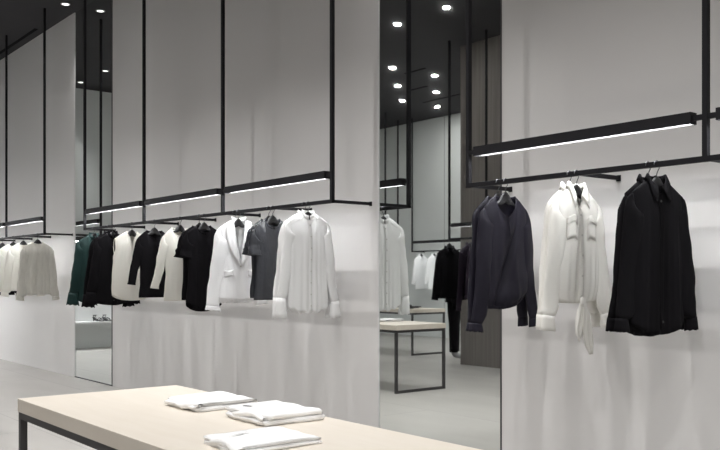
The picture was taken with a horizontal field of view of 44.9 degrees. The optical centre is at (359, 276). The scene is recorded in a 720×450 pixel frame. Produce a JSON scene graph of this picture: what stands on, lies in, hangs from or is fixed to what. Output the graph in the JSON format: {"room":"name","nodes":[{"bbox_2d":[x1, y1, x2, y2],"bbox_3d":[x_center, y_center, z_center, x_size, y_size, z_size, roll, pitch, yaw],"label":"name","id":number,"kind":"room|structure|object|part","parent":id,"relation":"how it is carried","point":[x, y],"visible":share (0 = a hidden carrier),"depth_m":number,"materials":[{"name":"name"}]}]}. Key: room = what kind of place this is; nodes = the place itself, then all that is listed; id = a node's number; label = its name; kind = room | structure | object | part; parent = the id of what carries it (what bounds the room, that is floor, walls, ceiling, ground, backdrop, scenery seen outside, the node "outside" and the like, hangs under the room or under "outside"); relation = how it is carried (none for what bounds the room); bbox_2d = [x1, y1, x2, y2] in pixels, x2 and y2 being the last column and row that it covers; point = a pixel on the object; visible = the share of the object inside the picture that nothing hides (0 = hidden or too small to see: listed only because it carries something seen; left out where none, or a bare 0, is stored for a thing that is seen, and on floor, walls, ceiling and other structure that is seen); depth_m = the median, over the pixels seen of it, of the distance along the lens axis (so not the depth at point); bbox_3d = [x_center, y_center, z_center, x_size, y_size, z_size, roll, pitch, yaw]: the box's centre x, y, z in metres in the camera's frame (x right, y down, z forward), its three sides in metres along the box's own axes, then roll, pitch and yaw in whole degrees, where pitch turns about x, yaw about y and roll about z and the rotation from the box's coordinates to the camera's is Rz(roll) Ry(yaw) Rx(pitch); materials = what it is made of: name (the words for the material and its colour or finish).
{"room":"clothing store","nodes":[
{"label":"clothing store","id":0,"kind":"room"},
{"bbox_2d":[0,0,93,59],"bbox_3d":[-3.471,-3.354,3.947,8.900,0.100,19.900,0,0,-39],"label":"ceiling","id":1,"kind":"structure","parent":0,"point":[18,18],"depth_m":11.05,"materials":[{"name":"paint"}]},
{"bbox_2d":[0,28,37,53],"bbox_3d":[-5.295,-3.302,12.823,0.045,0.008,3.150,0,0,-39],"label":"ceiling slot","id":2,"kind":"object","parent":1,"relation":"attached to","point":[34,29],"visible":1,"depth_m":12.10,"materials":[{"name":"black"}]},
{"bbox_2d":[0,359,123,449],"bbox_3d":[-3.471,1.300,3.947,8.900,0.100,19.900,0,0,-39],"label":"floor","id":3,"kind":"structure","parent":0,"point":[17,380],"depth_m":9.35,"materials":[{"name":"stone"}]},
{"bbox_2d":[18,385,480,449],"bbox_3d":[-0.402,0.883,2.974,0.740,0.734,2.450,0,0,-39],"label":"display table","id":4,"kind":"object","parent":3,"relation":"on","point":[138,418],"visible":0.73,"depth_m":3.07,"materials":[{"name":"beige wood"}]},
{"bbox_3d":[-1.430,0.911,3.697,0.028,0.678,0.028,0,0,-39],"label":"leg","id":5,"kind":"part","parent":4,"relation":"part of","materials":[{"name":"grey metal"}]},
{"bbox_3d":[-0.677,0.587,2.754,0.028,0.028,2.386,0,0,-39],"label":"rail","id":6,"kind":"part","parent":4,"relation":"part of","materials":[{"name":"grey metal"}]},
{"bbox_2d":[164,391,257,411],"bbox_3d":[-0.600,0.497,3.497,0.313,0.039,0.286,0,0,-40],"label":"sweater","id":7,"kind":"object","parent":4,"relation":"on","point":[216,400],"visible":0.95,"depth_m":3.43,"materials":[{"name":"white fabric"}]},
{"bbox_2d":[203,426,321,449],"bbox_3d":[-0.314,0.498,2.706,0.317,0.036,0.280,0,0,-37],"label":"sweater","id":8,"kind":"object","parent":4,"relation":"on","point":[273,437],"visible":1,"depth_m":2.65,"materials":[{"name":"white fabric"}]},
{"bbox_2d":[226,400,324,426],"bbox_3d":[-0.320,0.491,3.180,0.271,0.050,0.312,0,0,-39],"label":"sweater","id":9,"kind":"object","parent":4,"relation":"on","point":[273,412],"visible":1,"depth_m":3.10,"materials":[{"name":"white fabric"}]},
{"bbox_2d":[0,0,719,449],"bbox_3d":[-0.102,-1.027,6.636,0.120,4.554,19.500,0,0,-39],"label":"wall","id":10,"kind":"structure","parent":0,"point":[277,52],"depth_m":6.62,"materials":[{"name":"paint"}]},
{"bbox_2d":[0,8,72,241],"bbox_3d":[-4.707,-1.909,12.006,0.376,2.789,3.087,0,0,-39],"label":"clothes rack","id":11,"kind":"object","parent":10,"relation":"attached to","point":[6,224],"visible":1,"depth_m":11.17,"materials":[{"name":"black metal"}]},
{"bbox_3d":[-4.834,-1.910,11.905,0.026,2.786,0.026,0,0,-39],"label":"post","id":12,"kind":"part","parent":11,"relation":"part of","materials":[{"name":"black metal"}]},
{"bbox_3d":[-4.834,-0.530,11.905,0.025,0.026,3.086,0,0,-39],"label":"rail","id":13,"kind":"part","parent":11,"relation":"part of","materials":[{"name":"black metal"}]},
{"bbox_3d":[-3.879,-1.910,10.710,0.026,2.786,0.026,0,0,-39],"label":"post","id":14,"kind":"part","parent":11,"relation":"part of","materials":[{"name":"black metal"}]},
{"bbox_3d":[-4.035,-0.452,10.905,0.290,0.196,0.013,0,0,-39],"label":"clothes hanger","id":15,"kind":"object","parent":11,"relation":"hanging from","visible":0},
{"bbox_2d":[16,242,59,300],"bbox_3d":[-4.030,-0.073,10.905,0.548,0.742,0.078,0,0,-37],"label":"pullover","id":16,"kind":"object","parent":15,"relation":"hanging from","point":[37,274],"visible":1,"depth_m":10.87,"materials":[{"name":"beige knit wool fabric"}]},
{"bbox_3d":[-4.384,-0.452,11.343,0.290,0.196,0.013,0,0,-39],"label":"clothes hanger","id":17,"kind":"object","parent":11,"relation":"hanging from","visible":0},
{"bbox_2d":[1,243,44,296],"bbox_3d":[-4.388,-0.093,11.336,0.555,0.702,0.080,0,0,-39],"label":"pullover","id":18,"kind":"object","parent":17,"relation":"hanging from","point":[11,268],"visible":0.43,"depth_m":11.23,"materials":[{"name":"white fabric"}]},
{"bbox_3d":[-4.646,-0.452,11.671,0.290,0.196,0.013,0,0,-39],"label":"clothes hanger","id":19,"kind":"object","parent":11,"relation":"hanging from","visible":0},
{"bbox_2d":[0,244,30,295],"bbox_3d":[-4.641,-0.093,11.673,0.549,0.702,0.079,0,0,-39],"label":"pullover","id":20,"kind":"object","parent":19,"relation":"hanging from","point":[3,251],"visible":0.22,"depth_m":11.57,"materials":[{"name":"white fabric"}]},
{"bbox_3d":[-4.946,-0.452,12.046,0.290,0.196,0.013,0,0,-39],"label":"clothes hanger","id":21,"kind":"object","parent":11,"relation":"hanging from","visible":0},
{"bbox_2d":[0,247,16,294],"bbox_3d":[-4.949,-0.083,12.042,0.551,0.722,0.076,0,0,-37],"label":"pullover","id":22,"kind":"object","parent":21,"relation":"hanging from","point":[11,292],"visible":0.08,"depth_m":12.11,"materials":[{"name":"black"}]},
{"bbox_2d":[83,0,371,230],"bbox_3d":[-1.500,-1.909,7.989,0.376,2.789,4.618,0,0,-39],"label":"clothes rack","id":23,"kind":"object","parent":10,"relation":"attached to","point":[322,175],"visible":0.95,"depth_m":7.36,"materials":[{"name":"black metal"}]},
{"bbox_3d":[-3.059,-1.910,9.682,0.026,2.786,0.026,0,0,-39],"label":"post","id":24,"kind":"part","parent":23,"relation":"part of","materials":[{"name":"black metal"}]},
{"bbox_2d":[128,222,135,236],"bbox_3d":[-2.280,-0.452,8.707,0.290,0.196,0.013,0,0,-39],"label":"clothes hanger","id":25,"kind":"object","parent":23,"relation":"hanging from","point":[131,232],"visible":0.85,"depth_m":8.70,"materials":[{"name":"black plastic"}]},
{"bbox_2d":[111,231,145,300],"bbox_3d":[-2.279,-0.113,8.705,0.426,0.697,0.083,0,0,-37],"label":"blouse","id":26,"kind":"object","parent":25,"relation":"hanging from","point":[124,243],"visible":0.59,"depth_m":8.62,"materials":[{"name":"white fabric"}]},
{"bbox_3d":[-2.104,-1.910,8.486,0.026,2.786,0.026,0,0,-39],"label":"post","id":27,"kind":"part","parent":23,"relation":"part of","materials":[{"name":"black metal"}]},
{"bbox_2d":[148,219,160,234],"bbox_3d":[-1.961,-0.452,8.307,0.290,0.196,0.013,0,0,-39],"label":"clothes hanger","id":28,"kind":"object","parent":23,"relation":"hanging from","point":[154,230],"visible":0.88,"depth_m":8.30,"materials":[{"name":"black plastic"}]},
{"bbox_2d":[127,230,165,297],"bbox_3d":[-1.959,-0.127,8.310,0.555,0.644,0.064,0,0,-39],"label":"sweater","id":29,"kind":"object","parent":28,"relation":"hanging from","point":[146,247],"visible":0.61,"depth_m":8.23,"materials":[{"name":"black fabric"}]},
{"bbox_2d":[173,216,184,232],"bbox_3d":[-1.631,-0.452,7.893,0.290,0.196,0.013,0,0,-39],"label":"clothes hanger","id":30,"kind":"object","parent":23,"relation":"hanging from","point":[179,228],"visible":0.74,"depth_m":7.89,"materials":[{"name":"black plastic"}]},
{"bbox_2d":[150,228,187,300],"bbox_3d":[-1.634,-0.117,7.889,0.563,0.664,0.062,0,0,-38],"label":"sweater","id":31,"kind":"object","parent":30,"relation":"hanging from","point":[173,266],"visible":0.54,"depth_m":7.81,"materials":[{"name":"white fabric"}]},
{"bbox_2d":[198,214,209,230],"bbox_3d":[-1.350,-0.452,7.542,0.290,0.196,0.013,0,0,-39],"label":"clothes hanger","id":32,"kind":"object","parent":23,"relation":"hanging from","point":[203,225],"visible":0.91,"depth_m":7.54,"materials":[{"name":"black plastic"}]},
{"bbox_2d":[180,225,221,311],"bbox_3d":[-1.349,-0.076,7.544,0.469,0.752,0.069,0,0,-39],"label":"t-shirt","id":33,"kind":"object","parent":32,"relation":"hanging from","point":[196,245],"visible":0.62,"depth_m":7.49,"materials":[{"name":"black fabric"}]},
{"bbox_3d":[-1.627,-0.530,7.888,0.025,0.026,4.617,0,0,-39],"label":"rail","id":34,"kind":"part","parent":23,"relation":"part of","materials":[{"name":"black metal"}]},
{"bbox_3d":[-1.148,-1.910,7.288,0.026,2.786,0.026,0,0,-39],"label":"post","id":35,"kind":"part","parent":23,"relation":"part of","materials":[{"name":"black metal"}]},
{"bbox_2d":[234,209,244,227],"bbox_3d":[-0.987,-0.452,7.087,0.290,0.196,0.013,0,0,-39],"label":"clothes hanger","id":36,"kind":"object","parent":23,"relation":"hanging from","point":[238,222],"visible":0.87,"depth_m":7.08,"materials":[{"name":"black plastic"}]},
{"bbox_2d":[205,216,267,311],"bbox_3d":[-0.996,-0.108,7.073,0.588,0.769,0.086,0,0,-39],"label":"blazer","id":37,"kind":"object","parent":36,"relation":"hanging from","point":[230,276],"visible":0.76,"depth_m":7.00,"materials":[{"name":"white fabric"}]},
{"bbox_2d":[267,205,278,224],"bbox_3d":[-0.671,-0.452,6.691,0.290,0.196,0.013,0,0,-39],"label":"clothes hanger","id":38,"kind":"object","parent":23,"relation":"hanging from","point":[272,219],"visible":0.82,"depth_m":6.69,"materials":[{"name":"black plastic"}]},
{"bbox_2d":[248,218,282,299],"bbox_3d":[-0.666,-0.138,6.694,0.456,0.626,0.065,0,0,-38],"label":"t-shirt","id":39,"kind":"object","parent":38,"relation":"hanging from","point":[263,239],"visible":0.56,"depth_m":6.62,"materials":[{"name":"charcoal cotton jersey"}]},
{"bbox_3d":[-0.195,-1.910,6.094,0.026,2.786,0.026,0,0,-39],"label":"post","id":40,"kind":"part","parent":23,"relation":"part of","materials":[{"name":"black metal"}]},
{"bbox_3d":[-0.377,-0.452,6.322,0.290,0.196,0.013,0,0,-39],"label":"clothes hanger","id":41,"kind":"object","parent":23,"relation":"hanging from","visible":0},
{"bbox_2d":[275,209,339,319],"bbox_3d":[-0.368,-0.092,6.327,0.573,0.798,0.085,0,0,-39],"label":"blouse","id":42,"kind":"object","parent":41,"relation":"hanging from","point":[307,263],"visible":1,"depth_m":6.28,"materials":[{"name":"white fabric"}]},
{"label":"clothes hanger","id":43,"kind":"object","parent":23,"relation":"hanging from","visible":0},
{"bbox_2d":[272,210,329,318],"bbox_3d":[-0.412,-0.091,6.362,0.566,0.799,0.075,0,0,-38],"label":"blouse","id":44,"kind":"object","parent":43,"relation":"hanging from","point":[281,232],"visible":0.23,"depth_m":6.21,"materials":[{"name":"white fabric"}]},
{"bbox_3d":[-2.579,-0.452,9.081,0.290,0.196,0.013,0,0,-39],"label":"clothes hanger","id":45,"kind":"object","parent":23,"relation":"hanging from","visible":0},
{"bbox_2d":[84,231,139,304],"bbox_3d":[-2.576,-0.094,9.081,0.608,0.784,0.082,0,0,-39],"label":"blouse","id":46,"kind":"object","parent":45,"relation":"hanging from","point":[99,290],"visible":0.52,"depth_m":8.99,"materials":[{"name":"black fabric"}]},
{"bbox_3d":[-2.641,-0.452,9.158,0.290,0.196,0.013,0,0,-39],"label":"clothes hanger","id":47,"kind":"object","parent":23,"relation":"hanging from","visible":0},
{"bbox_2d":[81,231,134,307],"bbox_3d":[-2.643,-0.082,9.155,0.584,0.808,0.071,0,0,-39],"label":"blouse","id":48,"kind":"object","parent":47,"relation":"hanging from","point":[90,252],"visible":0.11,"depth_m":9.01,"materials":[{"name":"black fabric"}]},
{"bbox_3d":[-2.897,-0.452,9.479,0.290,0.196,0.013,0,0,-39],"label":"clothes hanger","id":49,"kind":"object","parent":23,"relation":"hanging from","visible":0},
{"bbox_2d":[66,232,98,305],"bbox_3d":[-2.897,-0.086,9.479,0.595,0.796,0.075,0,0,-39],"label":"blouse","id":50,"kind":"object","parent":49,"relation":"hanging from","point":[75,294],"visible":0.32,"depth_m":9.36,"materials":[{"name":"teal fabric"}]},
{"bbox_3d":[-0.707,-0.452,6.736,0.290,0.196,0.013,0,0,-39],"label":"clothes hanger","id":51,"kind":"object","parent":23,"relation":"hanging from","visible":0},
{"bbox_2d":[242,219,263,297],"bbox_3d":[-0.707,-0.146,6.735,0.471,0.612,0.068,0,0,-38],"label":"t-shirt","id":52,"kind":"object","parent":51,"relation":"hanging from","point":[245,249],"visible":0.23,"depth_m":6.63,"materials":[{"name":"grey fabric"}]},
{"bbox_3d":[-1.404,-0.452,7.609,0.290,0.196,0.013,0,0,-39],"label":"clothes hanger","id":53,"kind":"object","parent":23,"relation":"hanging from","visible":0},
{"bbox_2d":[174,225,194,299],"bbox_3d":[-1.405,-0.126,7.607,0.482,0.652,0.070,0,0,-38],"label":"t-shirt","id":54,"kind":"object","parent":53,"relation":"hanging from","point":[178,249],"visible":0.12,"depth_m":7.51,"materials":[{"name":"black fabric"}]},
{"bbox_3d":[-1.027,-0.452,7.137,0.290,0.196,0.013,0,0,-39],"label":"clothes hanger","id":55,"kind":"object","parent":23,"relation":"hanging from","visible":0},
{"bbox_2d":[219,299,253,302],"bbox_3d":[-1.026,-0.116,7.136,0.363,0.662,0.067,0,0,-37],"label":"blouse","id":56,"kind":"object","parent":55,"relation":"hanging from","point":[220,300],"visible":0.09,"depth_m":7.13,"materials":[{"name":"white fabric"}]},
{"bbox_2d":[466,0,719,191],"bbox_3d":[1.694,-1.909,3.988,0.376,2.789,3.027,0,0,-39],"label":"clothes rack","id":57,"kind":"object","parent":10,"relation":"attached to","point":[688,118],"visible":1,"depth_m":4.36,"materials":[{"name":"black metal"}]},
{"bbox_3d":[0.631,-1.910,5.059,0.026,2.786,0.026,0,0,-39],"label":"post","id":58,"kind":"part","parent":57,"relation":"part of","materials":[{"name":"black metal"}]},
{"bbox_2d":[495,179,500,196],"bbox_3d":[0.774,-0.452,4.881,0.290,0.196,0.013,0,0,-40],"label":"clothes hanger","id":59,"kind":"object","parent":57,"relation":"hanging from","point":[498,194],"visible":0.3,"depth_m":4.88,"materials":[{"name":"black plastic"}]},
{"bbox_2d":[465,196,527,332],"bbox_3d":[0.773,-0.076,4.880,0.532,0.760,0.106,0,0,-36],"label":"blouse","id":60,"kind":"object","parent":59,"relation":"hanging from","point":[522,314],"visible":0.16,"depth_m":4.74,"materials":[{"name":"black fabric"}]},
{"bbox_2d":[498,178,514,206],"bbox_3d":[0.808,-0.452,4.838,0.290,0.196,0.013,0,0,-39],"label":"clothes hanger","id":61,"kind":"object","parent":57,"relation":"hanging from","point":[505,198],"visible":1,"depth_m":4.83,"materials":[{"name":"black plastic"}]},
{"bbox_2d":[468,195,537,332],"bbox_3d":[0.806,-0.078,4.834,0.544,0.756,0.108,0,0,-39],"label":"blouse","id":62,"kind":"object","parent":61,"relation":"hanging from","point":[504,275],"visible":1,"depth_m":4.79,"materials":[{"name":"black fabric"}]},
{"bbox_2d":[574,170,581,198],"bbox_3d":[1.109,-0.452,4.461,0.290,0.196,0.013,0,0,-37],"label":"clothes hanger","id":63,"kind":"object","parent":57,"relation":"hanging from","point":[577,188],"visible":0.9,"depth_m":4.46,"materials":[{"name":"black plastic"}]},
{"bbox_2d":[540,181,611,354],"bbox_3d":[1.120,-0.045,4.457,0.558,0.885,0.102,0,0,-37],"label":"blouse","id":64,"kind":"object","parent":63,"relation":"hanging from","point":[576,266],"visible":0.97,"depth_m":4.41,"materials":[{"name":"white fabric"}]},
{"bbox_3d":[1.567,-0.530,3.887,0.025,0.026,3.026,0,0,-39],"label":"rail","id":65,"kind":"part","parent":57,"relation":"part of","materials":[{"name":"black metal"}]},
{"bbox_2d":[652,160,662,191],"bbox_3d":[1.397,-0.452,4.100,0.290,0.196,0.013,0,0,-31],"label":"clothes hanger","id":66,"kind":"object","parent":57,"relation":"hanging from","point":[656,180],"visible":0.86,"depth_m":4.10,"materials":[{"name":"black plastic"}]},
{"bbox_2d":[614,173,698,336],"bbox_3d":[1.403,-0.103,4.102,0.581,0.770,0.089,0,0,-31],"label":"shirt","id":67,"kind":"object","parent":66,"relation":"hanging from","point":[656,284],"visible":1,"depth_m":4.05,"materials":[{"name":"black fabric"}]},
{"bbox_3d":[1.552,-1.910,3.907,0.026,2.786,0.026,0,0,-39],"label":"post","id":68,"kind":"part","parent":57,"relation":"part of","materials":[{"name":"black metal"}]},
{"label":"clothes hanger","id":69,"kind":"object","parent":57,"relation":"hanging from","visible":0},
{"bbox_2d":[536,182,599,329],"bbox_3d":[1.099,-0.107,4.506,0.560,0.761,0.096,0,0,-37],"label":"blouse","id":70,"kind":"object","parent":69,"relation":"hanging from","point":[594,313],"visible":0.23,"depth_m":4.37,"materials":[{"name":"white fabric"}]},
{"label":"clothes hanger","id":71,"kind":"object","parent":57,"relation":"hanging from","visible":0},
{"bbox_2d":[606,174,684,335],"bbox_3d":[1.372,-0.103,4.140,0.597,0.770,0.090,0,0,-36],"label":"shirt","id":72,"kind":"object","parent":71,"relation":"hanging from","point":[610,322],"visible":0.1,"depth_m":4.00,"materials":[{"name":"black fabric"}]},
{"bbox_3d":[-3.131,-1.027,10.469,0.070,4.554,1.190,0,0,-39],"label":"wall","id":73,"kind":"structure","parent":0,"visible":0},
{"bbox_2d":[75,0,112,385],"bbox_3d":[-3.186,-1.026,10.425,0.031,4.552,1.188,0,0,-39],"label":"wall mirror","id":74,"kind":"object","parent":73,"relation":"attached to","point":[93,326],"visible":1,"depth_m":10.37,"materials":[{"name":"clear glass"}]},
{"bbox_3d":[-3.193,1.244,10.436,0.029,0.012,1.150,0,0,-39],"label":"trim","id":75,"kind":"part","parent":74,"relation":"part of","materials":[{"name":"grey mirror"}]},
{"bbox_3d":[-2.825,-1.026,9.973,0.031,4.552,0.031,0,0,-39],"label":"edge trim","id":76,"kind":"part","parent":74,"relation":"part of","materials":[{"name":"black metal"}]},
{"bbox_3d":[0.564,-1.027,5.841,0.070,4.554,1.187,0,0,-39],"label":"wall","id":77,"kind":"structure","parent":0,"visible":0},
{"bbox_2d":[378,0,501,449],"bbox_3d":[0.509,-1.026,5.798,0.031,4.552,1.185,0,0,-39],"label":"wall mirror","id":78,"kind":"object","parent":77,"relation":"attached to","point":[440,380],"visible":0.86,"depth_m":5.80,"materials":[{"name":"clear glass"}]},
{"bbox_3d":[0.142,-1.026,6.260,0.028,4.552,0.005,0,0,-39],"label":"edge trim","id":79,"kind":"part","parent":78,"relation":"part of","materials":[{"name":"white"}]},
{"bbox_3d":[0.874,-1.026,5.340,0.031,4.552,0.013,0,0,-39],"label":"edge trim","id":80,"kind":"part","parent":78,"relation":"part of","materials":[{"name":"metal"}]}
]}

